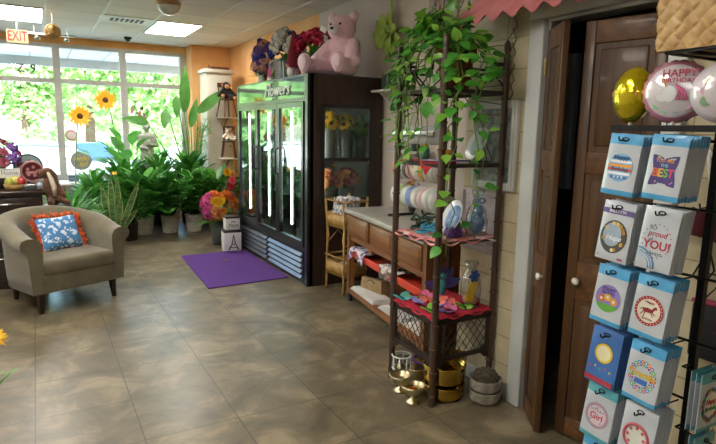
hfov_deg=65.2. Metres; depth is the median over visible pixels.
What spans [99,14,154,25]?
ceiling vent
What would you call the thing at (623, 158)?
packet
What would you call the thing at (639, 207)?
packet
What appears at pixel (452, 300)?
butterfly
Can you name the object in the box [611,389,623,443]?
packet
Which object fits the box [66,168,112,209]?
plant
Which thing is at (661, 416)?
packet
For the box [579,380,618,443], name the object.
packet
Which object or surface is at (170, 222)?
basket pot
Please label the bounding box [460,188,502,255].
panel
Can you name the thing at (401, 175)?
spool
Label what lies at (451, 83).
pot
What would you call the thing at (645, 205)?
packet
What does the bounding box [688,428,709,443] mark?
packet
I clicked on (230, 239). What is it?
gift box
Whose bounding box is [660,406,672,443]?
packet
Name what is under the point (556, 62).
door
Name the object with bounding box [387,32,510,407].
rack
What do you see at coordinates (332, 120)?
bunch
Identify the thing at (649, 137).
packet
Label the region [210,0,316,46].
trim
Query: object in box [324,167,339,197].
bunch
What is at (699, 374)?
packet
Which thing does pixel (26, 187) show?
glass box
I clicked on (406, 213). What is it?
stand
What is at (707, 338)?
greeting card
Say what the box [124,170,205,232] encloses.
peace lily
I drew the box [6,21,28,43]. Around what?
exit sign
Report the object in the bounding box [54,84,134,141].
tree
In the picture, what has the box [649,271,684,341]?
packet
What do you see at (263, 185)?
shelf
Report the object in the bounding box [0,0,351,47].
ceiling
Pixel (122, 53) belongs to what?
window
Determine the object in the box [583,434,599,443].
packet
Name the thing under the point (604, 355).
packet
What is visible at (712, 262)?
cord
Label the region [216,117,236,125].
shelf
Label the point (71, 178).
box
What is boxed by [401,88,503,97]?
shelf
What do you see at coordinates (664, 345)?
packet
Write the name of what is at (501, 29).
wall
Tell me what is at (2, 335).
flower
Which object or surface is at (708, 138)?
packet
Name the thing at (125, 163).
plant
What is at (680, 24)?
woven basket
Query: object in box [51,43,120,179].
window
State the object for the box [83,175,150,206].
calathea
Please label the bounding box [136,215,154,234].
basket pot
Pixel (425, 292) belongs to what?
butterfly
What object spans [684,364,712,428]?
packet
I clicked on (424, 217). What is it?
garland
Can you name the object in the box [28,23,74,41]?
track light
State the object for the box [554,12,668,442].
door
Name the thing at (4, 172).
sign
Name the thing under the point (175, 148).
road
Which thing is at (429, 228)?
bead garland
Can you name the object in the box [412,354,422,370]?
brass pot
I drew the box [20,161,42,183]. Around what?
round plaque
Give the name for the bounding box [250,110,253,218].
light
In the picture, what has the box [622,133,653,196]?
packet
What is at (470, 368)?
baseboard
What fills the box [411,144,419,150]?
tin
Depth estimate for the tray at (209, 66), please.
8.91 m
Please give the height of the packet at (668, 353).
0.213 m
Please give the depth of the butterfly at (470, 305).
3.18 m
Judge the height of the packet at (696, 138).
0.213 m
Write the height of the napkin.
0.073 m
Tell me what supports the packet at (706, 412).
hanging from the display rack at (702, 278)
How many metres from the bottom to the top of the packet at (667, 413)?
0.213 m
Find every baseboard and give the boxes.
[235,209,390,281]
[466,362,506,398]
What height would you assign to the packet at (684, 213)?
0.213 m
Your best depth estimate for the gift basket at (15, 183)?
5.09 m
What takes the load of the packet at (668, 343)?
hanging from the display rack at (702, 278)
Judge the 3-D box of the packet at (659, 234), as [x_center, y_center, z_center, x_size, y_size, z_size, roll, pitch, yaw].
[0.967,0.056,1.808,0.032,0.213,0.133,-4,11,-29]
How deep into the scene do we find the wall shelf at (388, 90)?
5.30 m
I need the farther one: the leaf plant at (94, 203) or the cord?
the leaf plant at (94, 203)
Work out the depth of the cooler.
5.69 m
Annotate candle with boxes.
[381,73,396,88]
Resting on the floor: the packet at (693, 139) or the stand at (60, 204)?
the stand at (60, 204)
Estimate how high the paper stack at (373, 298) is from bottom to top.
0.032 m
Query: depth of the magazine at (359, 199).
5.14 m
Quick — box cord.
[692,256,714,279]
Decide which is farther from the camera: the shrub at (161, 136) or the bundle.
the shrub at (161, 136)
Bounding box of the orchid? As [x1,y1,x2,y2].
[267,60,276,79]
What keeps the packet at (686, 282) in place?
hanging from the display rack at (702, 278)
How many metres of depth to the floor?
3.50 m
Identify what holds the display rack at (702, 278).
on the floor
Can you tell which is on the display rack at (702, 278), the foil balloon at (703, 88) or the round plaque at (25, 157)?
the foil balloon at (703, 88)
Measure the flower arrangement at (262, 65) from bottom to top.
0.310 m
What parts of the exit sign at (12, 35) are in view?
panel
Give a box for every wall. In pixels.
[0,31,229,161]
[230,0,472,221]
[456,0,715,443]
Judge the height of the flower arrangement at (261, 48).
0.553 m
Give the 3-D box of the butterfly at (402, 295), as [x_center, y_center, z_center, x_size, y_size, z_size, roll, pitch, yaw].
[0.266,0.445,3.333,0.123,0.037,0.072,-7,12,-41]
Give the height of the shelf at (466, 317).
0.018 m
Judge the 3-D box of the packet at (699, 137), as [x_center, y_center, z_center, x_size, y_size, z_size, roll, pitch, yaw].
[1.019,-0.175,1.798,0.028,0.213,0.133,-4,11,-29]
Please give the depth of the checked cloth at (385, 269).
4.12 m
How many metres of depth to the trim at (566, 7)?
2.62 m
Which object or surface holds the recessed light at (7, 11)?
in the ceiling at (80, 17)
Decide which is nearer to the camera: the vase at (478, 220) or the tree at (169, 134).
the vase at (478, 220)
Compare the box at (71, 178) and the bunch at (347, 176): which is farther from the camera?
the box at (71, 178)
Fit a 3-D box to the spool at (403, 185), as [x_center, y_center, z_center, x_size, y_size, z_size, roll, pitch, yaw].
[0.369,-0.209,4.318,0.163,0.161,0.056,-4,11,-29]
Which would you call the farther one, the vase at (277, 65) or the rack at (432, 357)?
the vase at (277, 65)
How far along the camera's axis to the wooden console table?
4.12 m
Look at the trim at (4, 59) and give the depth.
10.91 m
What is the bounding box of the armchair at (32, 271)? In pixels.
[0,205,128,313]
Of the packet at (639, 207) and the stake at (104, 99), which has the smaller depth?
the packet at (639, 207)
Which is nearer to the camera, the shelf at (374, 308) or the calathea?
the shelf at (374, 308)
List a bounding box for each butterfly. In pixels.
[393,291,410,300]
[412,296,425,304]
[413,295,426,301]
[419,289,432,296]
[420,302,431,312]
[425,296,447,304]
[439,308,454,312]
[443,301,456,311]
[448,298,458,305]
[455,302,472,309]
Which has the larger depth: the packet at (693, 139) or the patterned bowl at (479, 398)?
the patterned bowl at (479, 398)
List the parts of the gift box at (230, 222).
lid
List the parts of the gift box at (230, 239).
lid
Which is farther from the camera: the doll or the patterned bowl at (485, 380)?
the doll
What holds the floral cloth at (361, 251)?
hanging from the wooden console table
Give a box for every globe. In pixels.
[36,182,43,189]
[156,0,180,15]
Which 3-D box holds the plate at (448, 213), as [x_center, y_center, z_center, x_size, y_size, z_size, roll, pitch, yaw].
[0.538,-0.026,3.116,0.142,0.195,0.197,-4,11,-29]
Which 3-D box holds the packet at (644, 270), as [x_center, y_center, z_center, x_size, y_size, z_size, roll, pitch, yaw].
[0.963,0.256,2.024,0.028,0.213,0.133,-4,11,-29]
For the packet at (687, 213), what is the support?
hanging from the display rack at (702, 278)
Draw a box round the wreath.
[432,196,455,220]
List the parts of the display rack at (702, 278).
arm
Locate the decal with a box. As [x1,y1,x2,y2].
[16,63,24,71]
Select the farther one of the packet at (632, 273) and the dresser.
the dresser
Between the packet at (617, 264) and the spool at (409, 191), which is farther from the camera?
the spool at (409, 191)
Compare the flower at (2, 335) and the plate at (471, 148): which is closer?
the flower at (2, 335)
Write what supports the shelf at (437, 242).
attached to the rack at (432, 357)
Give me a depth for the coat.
3.02 m
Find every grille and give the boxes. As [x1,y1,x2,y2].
[240,222,268,260]
[267,236,303,281]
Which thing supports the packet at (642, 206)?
hanging from the display rack at (702, 278)
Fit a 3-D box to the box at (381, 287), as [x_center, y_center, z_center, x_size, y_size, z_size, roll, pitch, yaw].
[0.180,0.538,4.790,0.180,0.140,0.300,-6,11,-35]
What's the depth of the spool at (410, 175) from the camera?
4.13 m
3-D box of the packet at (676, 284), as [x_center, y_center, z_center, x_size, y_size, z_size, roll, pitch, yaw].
[0.979,0.286,1.857,0.028,0.213,0.133,-4,11,-29]
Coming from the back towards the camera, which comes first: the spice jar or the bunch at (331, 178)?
the bunch at (331, 178)
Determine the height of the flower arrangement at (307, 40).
0.523 m
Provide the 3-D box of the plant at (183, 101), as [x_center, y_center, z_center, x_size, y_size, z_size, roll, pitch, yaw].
[-2.841,-1.212,8.783,1.576,2.438,0.423,-2,10,-21]
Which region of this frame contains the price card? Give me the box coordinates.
[320,25,326,40]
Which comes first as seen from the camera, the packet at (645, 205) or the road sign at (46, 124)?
the packet at (645, 205)
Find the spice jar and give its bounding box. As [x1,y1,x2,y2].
[419,144,429,159]
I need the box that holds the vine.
[462,16,517,114]
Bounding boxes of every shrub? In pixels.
[4,119,79,147]
[97,122,172,160]
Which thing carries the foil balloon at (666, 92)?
on the display rack at (702, 278)
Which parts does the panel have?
panel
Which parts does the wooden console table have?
leg, drawer, drawer, drawer, leg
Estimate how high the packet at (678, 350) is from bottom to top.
0.213 m
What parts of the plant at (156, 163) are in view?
basket pot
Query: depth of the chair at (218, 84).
8.80 m
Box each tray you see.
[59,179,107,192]
[207,65,228,69]
[352,251,421,294]
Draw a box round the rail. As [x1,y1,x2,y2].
[571,8,655,24]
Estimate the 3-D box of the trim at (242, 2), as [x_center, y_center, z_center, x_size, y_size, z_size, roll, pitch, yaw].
[0.031,-2.000,3.865,0.024,0.007,13.190,-4,11,-29]
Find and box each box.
[23,183,37,190]
[68,175,78,181]
[221,228,241,250]
[223,214,239,229]
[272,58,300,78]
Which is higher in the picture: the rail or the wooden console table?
the rail
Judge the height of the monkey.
0.284 m
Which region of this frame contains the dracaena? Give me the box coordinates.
[42,185,115,218]
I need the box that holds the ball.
[44,11,60,39]
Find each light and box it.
[0,3,44,22]
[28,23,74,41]
[143,20,203,36]
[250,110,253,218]
[269,109,272,226]
[292,108,295,236]
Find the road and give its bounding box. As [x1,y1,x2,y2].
[0,137,180,170]
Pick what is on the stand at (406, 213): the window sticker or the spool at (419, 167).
the spool at (419, 167)
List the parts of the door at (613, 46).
knob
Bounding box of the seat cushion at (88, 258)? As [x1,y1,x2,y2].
[43,244,113,275]
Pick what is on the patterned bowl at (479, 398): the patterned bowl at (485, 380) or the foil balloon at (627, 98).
the patterned bowl at (485, 380)
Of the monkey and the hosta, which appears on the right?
the monkey
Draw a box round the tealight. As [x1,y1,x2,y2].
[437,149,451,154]
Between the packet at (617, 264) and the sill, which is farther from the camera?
the sill
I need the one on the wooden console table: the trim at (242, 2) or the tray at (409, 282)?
the tray at (409, 282)
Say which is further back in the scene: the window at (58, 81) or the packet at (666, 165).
the window at (58, 81)
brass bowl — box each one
[422,353,466,387]
[422,377,464,402]
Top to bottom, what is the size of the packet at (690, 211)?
0.213 m
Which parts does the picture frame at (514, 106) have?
panel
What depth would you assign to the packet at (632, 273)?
1.94 m
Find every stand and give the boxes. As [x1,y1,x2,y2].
[44,203,70,206]
[325,193,368,295]
[388,141,459,225]
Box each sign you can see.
[0,168,20,188]
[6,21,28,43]
[39,113,54,140]
[70,93,91,169]
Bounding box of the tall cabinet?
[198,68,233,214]
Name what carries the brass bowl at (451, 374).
on the brass bowl at (446, 395)
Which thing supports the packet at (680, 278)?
hanging from the display rack at (702, 278)
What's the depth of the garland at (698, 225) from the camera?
2.13 m
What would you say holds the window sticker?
attached to the window at (58, 81)
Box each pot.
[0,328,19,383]
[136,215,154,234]
[160,213,178,232]
[184,212,202,231]
[407,363,423,381]
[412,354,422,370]
[435,43,477,88]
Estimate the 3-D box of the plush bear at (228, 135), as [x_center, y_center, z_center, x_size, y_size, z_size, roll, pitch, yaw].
[-2.038,-1.391,8.861,0.225,0.205,0.197,-4,11,-29]
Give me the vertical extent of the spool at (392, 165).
0.167 m
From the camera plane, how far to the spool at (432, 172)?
3.89 m
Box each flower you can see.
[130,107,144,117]
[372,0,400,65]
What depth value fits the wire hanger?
2.14 m
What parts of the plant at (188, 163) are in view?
basket pot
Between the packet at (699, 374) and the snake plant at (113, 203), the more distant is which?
the snake plant at (113, 203)
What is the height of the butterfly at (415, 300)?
0.037 m
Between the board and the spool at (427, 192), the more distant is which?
the board
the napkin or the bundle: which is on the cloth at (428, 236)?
the bundle
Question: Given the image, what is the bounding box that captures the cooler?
[237,73,382,286]
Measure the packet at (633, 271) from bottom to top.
0.213 m
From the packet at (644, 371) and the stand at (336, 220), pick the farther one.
the stand at (336, 220)
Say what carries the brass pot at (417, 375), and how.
on the floor
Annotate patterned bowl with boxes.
[469,366,501,393]
[469,386,500,405]
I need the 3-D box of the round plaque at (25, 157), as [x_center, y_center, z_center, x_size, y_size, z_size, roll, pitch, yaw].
[-3.213,-0.509,5.460,0.262,0.315,0.090,-7,12,-39]
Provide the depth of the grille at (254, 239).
6.58 m
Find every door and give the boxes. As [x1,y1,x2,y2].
[522,20,570,431]
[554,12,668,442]
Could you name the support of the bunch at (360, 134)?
on the cooler
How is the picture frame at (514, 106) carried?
attached to the wall at (501, 29)
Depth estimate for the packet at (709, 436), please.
1.88 m
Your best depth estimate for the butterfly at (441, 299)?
3.27 m
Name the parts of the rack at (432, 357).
post, apron frame, post, shelf panel, post, shelf panel, apron frame, post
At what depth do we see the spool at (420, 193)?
4.05 m
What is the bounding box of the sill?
[26,177,181,211]
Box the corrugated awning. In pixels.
[459,0,582,27]
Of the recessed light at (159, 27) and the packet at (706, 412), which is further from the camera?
the recessed light at (159, 27)
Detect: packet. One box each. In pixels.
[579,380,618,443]
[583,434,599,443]
[584,324,624,391]
[589,263,630,329]
[595,199,637,264]
[598,324,627,391]
[600,133,644,197]
[600,323,630,389]
[603,263,633,329]
[605,324,633,388]
[606,262,636,327]
[607,137,647,198]
[608,391,621,443]
[610,261,640,326]
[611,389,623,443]
[612,199,643,263]
[614,388,626,443]
[615,262,645,272]
[616,199,646,262]
[617,399,659,443]
[621,338,667,410]
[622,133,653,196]
[625,206,640,265]
[627,272,675,344]
[630,399,662,443]
[634,205,683,275]
[635,136,650,197]
[636,338,669,410]
[638,336,672,408]
[641,134,691,202]
[642,337,676,406]
[644,138,694,203]
[644,273,677,344]
[645,272,680,342]
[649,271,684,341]
[653,205,688,274]
[653,271,687,341]
[654,410,665,443]
[657,204,692,273]
[657,272,690,339]
[657,408,669,443]
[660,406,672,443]
[663,406,674,443]
[664,343,679,406]
[666,342,682,404]
[667,134,701,201]
[669,212,686,275]
[675,134,710,201]
[679,211,695,273]
[680,137,697,202]
[684,138,704,202]
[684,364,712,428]
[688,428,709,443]
[690,137,707,202]
[690,366,715,430]
[693,430,714,443]
[695,370,715,433]
[713,317,715,334]
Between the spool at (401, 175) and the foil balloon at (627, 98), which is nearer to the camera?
the foil balloon at (627, 98)
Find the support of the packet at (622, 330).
hanging from the display rack at (702, 278)
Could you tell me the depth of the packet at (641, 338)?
1.86 m
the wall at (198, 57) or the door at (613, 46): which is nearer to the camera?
the door at (613, 46)
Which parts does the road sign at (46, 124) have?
post, plate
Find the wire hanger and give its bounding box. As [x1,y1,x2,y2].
[707,146,711,179]
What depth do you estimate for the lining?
3.66 m
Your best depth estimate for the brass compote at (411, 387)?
3.12 m
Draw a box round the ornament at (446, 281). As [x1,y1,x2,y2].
[424,264,460,294]
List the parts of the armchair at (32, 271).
leg, leg, seat, leg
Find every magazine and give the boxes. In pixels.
[332,197,347,214]
[337,196,350,222]
[347,195,360,206]
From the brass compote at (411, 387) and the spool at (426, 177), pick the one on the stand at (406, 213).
the spool at (426, 177)
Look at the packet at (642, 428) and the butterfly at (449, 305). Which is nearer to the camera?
the packet at (642, 428)
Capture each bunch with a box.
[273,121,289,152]
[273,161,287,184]
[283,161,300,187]
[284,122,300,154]
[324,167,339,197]
[325,111,340,157]
[335,113,356,157]
[335,166,360,195]
[350,115,367,157]
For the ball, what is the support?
hanging from the ceiling at (80, 17)
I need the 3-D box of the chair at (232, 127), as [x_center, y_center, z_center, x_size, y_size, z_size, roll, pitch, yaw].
[-2.061,-1.272,8.916,0.239,0.506,0.230,0,9,-7]
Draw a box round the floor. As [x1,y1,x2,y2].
[0,212,582,443]
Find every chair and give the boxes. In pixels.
[216,83,237,116]
[220,126,236,157]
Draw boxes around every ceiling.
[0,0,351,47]
[0,44,177,66]
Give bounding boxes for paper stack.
[351,285,389,304]
[378,304,419,323]
[404,321,419,335]
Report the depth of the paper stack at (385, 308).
4.15 m
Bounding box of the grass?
[0,138,180,145]
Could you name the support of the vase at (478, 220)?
on the cloth at (428, 236)
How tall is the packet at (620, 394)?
0.213 m
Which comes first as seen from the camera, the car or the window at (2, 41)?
the window at (2, 41)
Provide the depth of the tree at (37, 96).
30.57 m
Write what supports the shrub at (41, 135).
on the road
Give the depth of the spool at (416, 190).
4.10 m
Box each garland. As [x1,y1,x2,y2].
[409,210,435,228]
[416,221,435,233]
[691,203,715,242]
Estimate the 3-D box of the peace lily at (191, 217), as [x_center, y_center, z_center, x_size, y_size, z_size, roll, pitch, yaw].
[-2.394,-0.331,8.123,1.288,0.929,1.241,-5,11,-31]
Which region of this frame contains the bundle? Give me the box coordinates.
[444,226,463,237]
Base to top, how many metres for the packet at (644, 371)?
0.213 m
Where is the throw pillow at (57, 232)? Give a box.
[27,210,87,251]
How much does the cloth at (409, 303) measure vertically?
0.042 m
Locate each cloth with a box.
[348,246,377,267]
[379,263,410,280]
[394,290,491,326]
[395,226,495,245]
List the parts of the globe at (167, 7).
globe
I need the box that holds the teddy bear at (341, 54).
[298,11,360,75]
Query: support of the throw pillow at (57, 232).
on the armchair at (32, 271)
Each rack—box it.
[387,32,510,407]
[595,45,715,443]
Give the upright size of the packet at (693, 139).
0.213 m
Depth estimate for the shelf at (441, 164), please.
2.99 m
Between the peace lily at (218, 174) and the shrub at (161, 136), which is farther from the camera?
the shrub at (161, 136)
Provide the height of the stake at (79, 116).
1.800 m
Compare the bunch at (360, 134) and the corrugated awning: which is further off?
the bunch at (360, 134)
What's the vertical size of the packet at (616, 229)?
0.213 m
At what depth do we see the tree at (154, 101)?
23.70 m
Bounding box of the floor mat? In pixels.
[181,250,288,288]
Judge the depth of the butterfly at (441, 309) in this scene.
3.08 m
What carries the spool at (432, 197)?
hanging from the stand at (406, 213)
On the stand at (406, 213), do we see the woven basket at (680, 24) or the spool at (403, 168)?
the spool at (403, 168)
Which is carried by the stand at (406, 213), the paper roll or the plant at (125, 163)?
the paper roll
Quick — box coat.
[559,22,584,189]
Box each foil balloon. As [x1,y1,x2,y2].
[612,67,649,124]
[642,59,703,124]
[690,63,715,122]
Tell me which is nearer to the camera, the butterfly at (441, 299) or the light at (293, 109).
the butterfly at (441, 299)
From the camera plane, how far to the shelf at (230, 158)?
8.86 m
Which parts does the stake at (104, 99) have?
stem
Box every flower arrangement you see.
[0,137,21,188]
[267,26,306,76]
[294,27,330,58]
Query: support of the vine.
attached to the rack at (432, 357)
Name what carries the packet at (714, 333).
hanging from the display rack at (702, 278)
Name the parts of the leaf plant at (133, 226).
basket pot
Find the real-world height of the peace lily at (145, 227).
0.942 m
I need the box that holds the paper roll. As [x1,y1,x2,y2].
[392,125,449,144]
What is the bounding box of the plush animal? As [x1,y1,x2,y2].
[37,168,69,204]
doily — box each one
[422,159,453,161]
[454,160,471,161]
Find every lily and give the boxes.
[98,167,190,234]
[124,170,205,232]
[150,167,238,231]
[178,164,238,228]
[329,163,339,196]
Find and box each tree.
[0,64,91,137]
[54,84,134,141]
[60,67,179,135]
[143,77,180,142]
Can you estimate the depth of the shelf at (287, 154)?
6.25 m
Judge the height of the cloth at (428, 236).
0.044 m
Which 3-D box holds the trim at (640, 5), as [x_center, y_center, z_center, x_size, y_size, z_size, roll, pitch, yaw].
[1.145,0.055,2.690,0.120,2.060,0.660,-4,11,-29]
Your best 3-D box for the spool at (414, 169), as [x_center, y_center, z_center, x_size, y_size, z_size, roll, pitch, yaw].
[0.473,-0.381,4.110,0.163,0.161,0.056,-4,11,-29]
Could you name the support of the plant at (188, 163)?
on the floor
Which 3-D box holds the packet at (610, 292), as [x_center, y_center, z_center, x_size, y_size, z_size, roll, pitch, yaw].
[0.889,0.260,1.978,0.029,0.213,0.133,-4,11,-28]
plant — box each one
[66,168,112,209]
[80,202,123,224]
[90,154,153,220]
[97,177,138,245]
[121,64,221,211]
[121,198,153,240]
[132,150,181,223]
[166,149,215,222]
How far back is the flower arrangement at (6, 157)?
5.17 m
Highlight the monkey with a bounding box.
[217,82,236,99]
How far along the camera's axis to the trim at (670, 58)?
2.23 m
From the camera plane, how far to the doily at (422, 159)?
3.04 m
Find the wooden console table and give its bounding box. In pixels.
[344,206,460,352]
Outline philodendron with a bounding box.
[77,107,180,213]
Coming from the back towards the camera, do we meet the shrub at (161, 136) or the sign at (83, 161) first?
the shrub at (161, 136)
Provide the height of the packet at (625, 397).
0.213 m
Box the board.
[0,120,21,140]
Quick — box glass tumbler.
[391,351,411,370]
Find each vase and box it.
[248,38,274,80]
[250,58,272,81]
[330,186,337,196]
[465,190,487,234]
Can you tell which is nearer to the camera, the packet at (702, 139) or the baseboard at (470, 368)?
the packet at (702, 139)
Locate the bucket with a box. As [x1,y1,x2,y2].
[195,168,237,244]
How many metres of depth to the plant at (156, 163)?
8.58 m
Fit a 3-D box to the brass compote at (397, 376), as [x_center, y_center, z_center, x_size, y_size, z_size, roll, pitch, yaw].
[0.244,0.935,3.265,0.131,0.105,0.130,-4,11,-29]
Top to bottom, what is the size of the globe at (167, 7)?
0.190 m
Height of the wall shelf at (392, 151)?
0.150 m
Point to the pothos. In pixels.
(462, 45)
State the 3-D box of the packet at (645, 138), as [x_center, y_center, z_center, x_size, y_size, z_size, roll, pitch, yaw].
[0.911,-0.192,1.914,0.028,0.213,0.133,-4,11,-29]
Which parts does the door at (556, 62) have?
knob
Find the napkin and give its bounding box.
[397,159,454,174]
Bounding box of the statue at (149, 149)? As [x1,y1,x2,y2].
[135,122,158,168]
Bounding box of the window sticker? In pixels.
[65,130,77,140]
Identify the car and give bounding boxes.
[7,141,171,173]
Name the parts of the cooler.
door, handle, door, panel, header panel, frame, handle, door, panel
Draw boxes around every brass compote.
[389,369,410,393]
[401,379,424,405]
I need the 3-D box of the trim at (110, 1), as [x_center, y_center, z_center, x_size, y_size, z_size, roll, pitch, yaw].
[-1.047,-1.920,3.257,0.024,0.007,13.190,-4,11,-29]
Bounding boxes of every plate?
[442,200,466,233]
[465,127,492,161]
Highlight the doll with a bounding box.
[286,31,300,75]
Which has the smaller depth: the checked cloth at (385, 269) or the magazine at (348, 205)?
the checked cloth at (385, 269)
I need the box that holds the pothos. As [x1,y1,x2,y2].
[380,0,507,257]
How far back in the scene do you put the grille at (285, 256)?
5.76 m
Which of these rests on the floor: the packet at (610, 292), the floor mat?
the floor mat
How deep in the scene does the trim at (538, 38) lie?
2.94 m
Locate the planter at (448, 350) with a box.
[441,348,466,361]
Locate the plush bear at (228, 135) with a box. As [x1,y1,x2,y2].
[222,127,235,140]
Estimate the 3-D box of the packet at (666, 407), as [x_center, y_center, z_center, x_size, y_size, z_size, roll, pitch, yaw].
[1.031,0.727,1.966,0.028,0.213,0.133,-4,11,-29]
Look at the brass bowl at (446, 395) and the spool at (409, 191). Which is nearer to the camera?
the brass bowl at (446, 395)
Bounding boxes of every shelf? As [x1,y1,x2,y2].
[216,117,236,125]
[254,183,356,197]
[261,152,366,161]
[349,283,455,348]
[371,88,413,104]
[387,150,434,157]
[394,301,490,321]
[396,231,494,245]
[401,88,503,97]
[402,161,499,167]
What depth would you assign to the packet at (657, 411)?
1.88 m
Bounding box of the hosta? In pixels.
[76,204,107,213]
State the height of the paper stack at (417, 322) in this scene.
0.032 m
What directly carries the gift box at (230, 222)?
on the gift box at (230, 239)
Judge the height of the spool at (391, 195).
0.167 m
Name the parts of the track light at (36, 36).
rail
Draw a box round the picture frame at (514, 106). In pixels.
[471,99,521,192]
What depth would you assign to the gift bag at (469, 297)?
3.19 m
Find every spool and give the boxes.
[390,183,403,204]
[391,160,402,178]
[399,184,407,205]
[400,157,406,178]
[401,158,412,178]
[401,185,411,205]
[405,185,420,207]
[406,158,419,180]
[411,187,425,208]
[412,165,421,180]
[416,188,428,208]
[417,166,426,181]
[421,188,435,211]
[423,172,432,182]
[427,189,447,211]
[428,164,449,182]
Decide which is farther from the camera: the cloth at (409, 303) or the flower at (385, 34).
the flower at (385, 34)
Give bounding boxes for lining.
[545,10,656,360]
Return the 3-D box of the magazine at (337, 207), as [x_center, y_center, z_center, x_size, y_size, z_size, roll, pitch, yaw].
[-0.172,-0.098,5.149,0.039,0.240,0.220,-5,11,-33]
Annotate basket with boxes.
[3,176,27,190]
[654,0,715,57]
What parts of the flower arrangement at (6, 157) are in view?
pot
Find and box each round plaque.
[13,154,42,183]
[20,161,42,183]
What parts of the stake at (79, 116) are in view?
stem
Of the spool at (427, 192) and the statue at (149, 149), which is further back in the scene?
the statue at (149, 149)
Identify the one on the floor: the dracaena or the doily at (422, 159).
the dracaena
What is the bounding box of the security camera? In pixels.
[124,36,131,41]
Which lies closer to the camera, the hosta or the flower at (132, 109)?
the hosta
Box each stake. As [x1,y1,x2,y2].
[63,105,91,188]
[94,89,123,152]
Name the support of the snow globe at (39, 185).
on the dresser
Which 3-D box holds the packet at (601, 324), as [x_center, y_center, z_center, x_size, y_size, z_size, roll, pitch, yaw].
[0.914,0.486,2.035,0.028,0.213,0.133,-4,11,-29]
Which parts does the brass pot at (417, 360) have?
trim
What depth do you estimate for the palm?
8.95 m
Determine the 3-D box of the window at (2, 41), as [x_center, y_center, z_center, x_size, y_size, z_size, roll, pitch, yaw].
[-5.225,-1.704,8.668,0.970,2.120,0.120,-4,11,-29]
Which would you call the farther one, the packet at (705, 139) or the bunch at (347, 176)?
the bunch at (347, 176)
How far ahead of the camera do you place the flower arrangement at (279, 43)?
6.15 m
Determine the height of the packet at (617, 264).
0.213 m
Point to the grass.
(81, 139)
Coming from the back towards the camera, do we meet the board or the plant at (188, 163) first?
the board
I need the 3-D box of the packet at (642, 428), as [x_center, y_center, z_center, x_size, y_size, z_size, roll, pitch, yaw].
[0.956,0.731,1.920,0.032,0.213,0.133,-4,11,-27]
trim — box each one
[0,54,178,74]
[42,0,46,35]
[87,0,112,38]
[128,0,179,42]
[168,0,247,45]
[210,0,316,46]
[506,19,548,406]
[522,0,657,401]
[530,0,639,20]
[640,55,693,336]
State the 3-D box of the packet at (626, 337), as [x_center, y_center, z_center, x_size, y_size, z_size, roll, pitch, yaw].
[0.899,0.490,2.026,0.028,0.213,0.133,-4,11,-29]
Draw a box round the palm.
[171,118,214,218]
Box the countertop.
[344,206,460,244]
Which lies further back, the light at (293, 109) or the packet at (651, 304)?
the light at (293, 109)
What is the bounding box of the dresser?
[0,188,45,289]
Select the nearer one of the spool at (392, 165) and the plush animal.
the spool at (392, 165)
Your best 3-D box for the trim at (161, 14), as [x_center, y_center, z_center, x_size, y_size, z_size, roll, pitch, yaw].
[-0.508,-1.960,3.561,0.024,0.007,13.190,-4,11,-29]
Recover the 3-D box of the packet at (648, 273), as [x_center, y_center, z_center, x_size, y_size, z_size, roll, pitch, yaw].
[0.994,0.283,1.866,0.028,0.213,0.133,-4,11,-29]
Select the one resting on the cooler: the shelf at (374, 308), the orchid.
the orchid
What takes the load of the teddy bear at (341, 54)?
on the cooler
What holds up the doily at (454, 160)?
on the rack at (432, 357)
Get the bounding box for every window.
[0,39,60,179]
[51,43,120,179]
[118,49,187,168]
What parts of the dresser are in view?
drawer, handle, drawer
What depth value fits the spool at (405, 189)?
4.22 m
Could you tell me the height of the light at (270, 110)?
1.460 m
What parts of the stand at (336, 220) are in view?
leg, leg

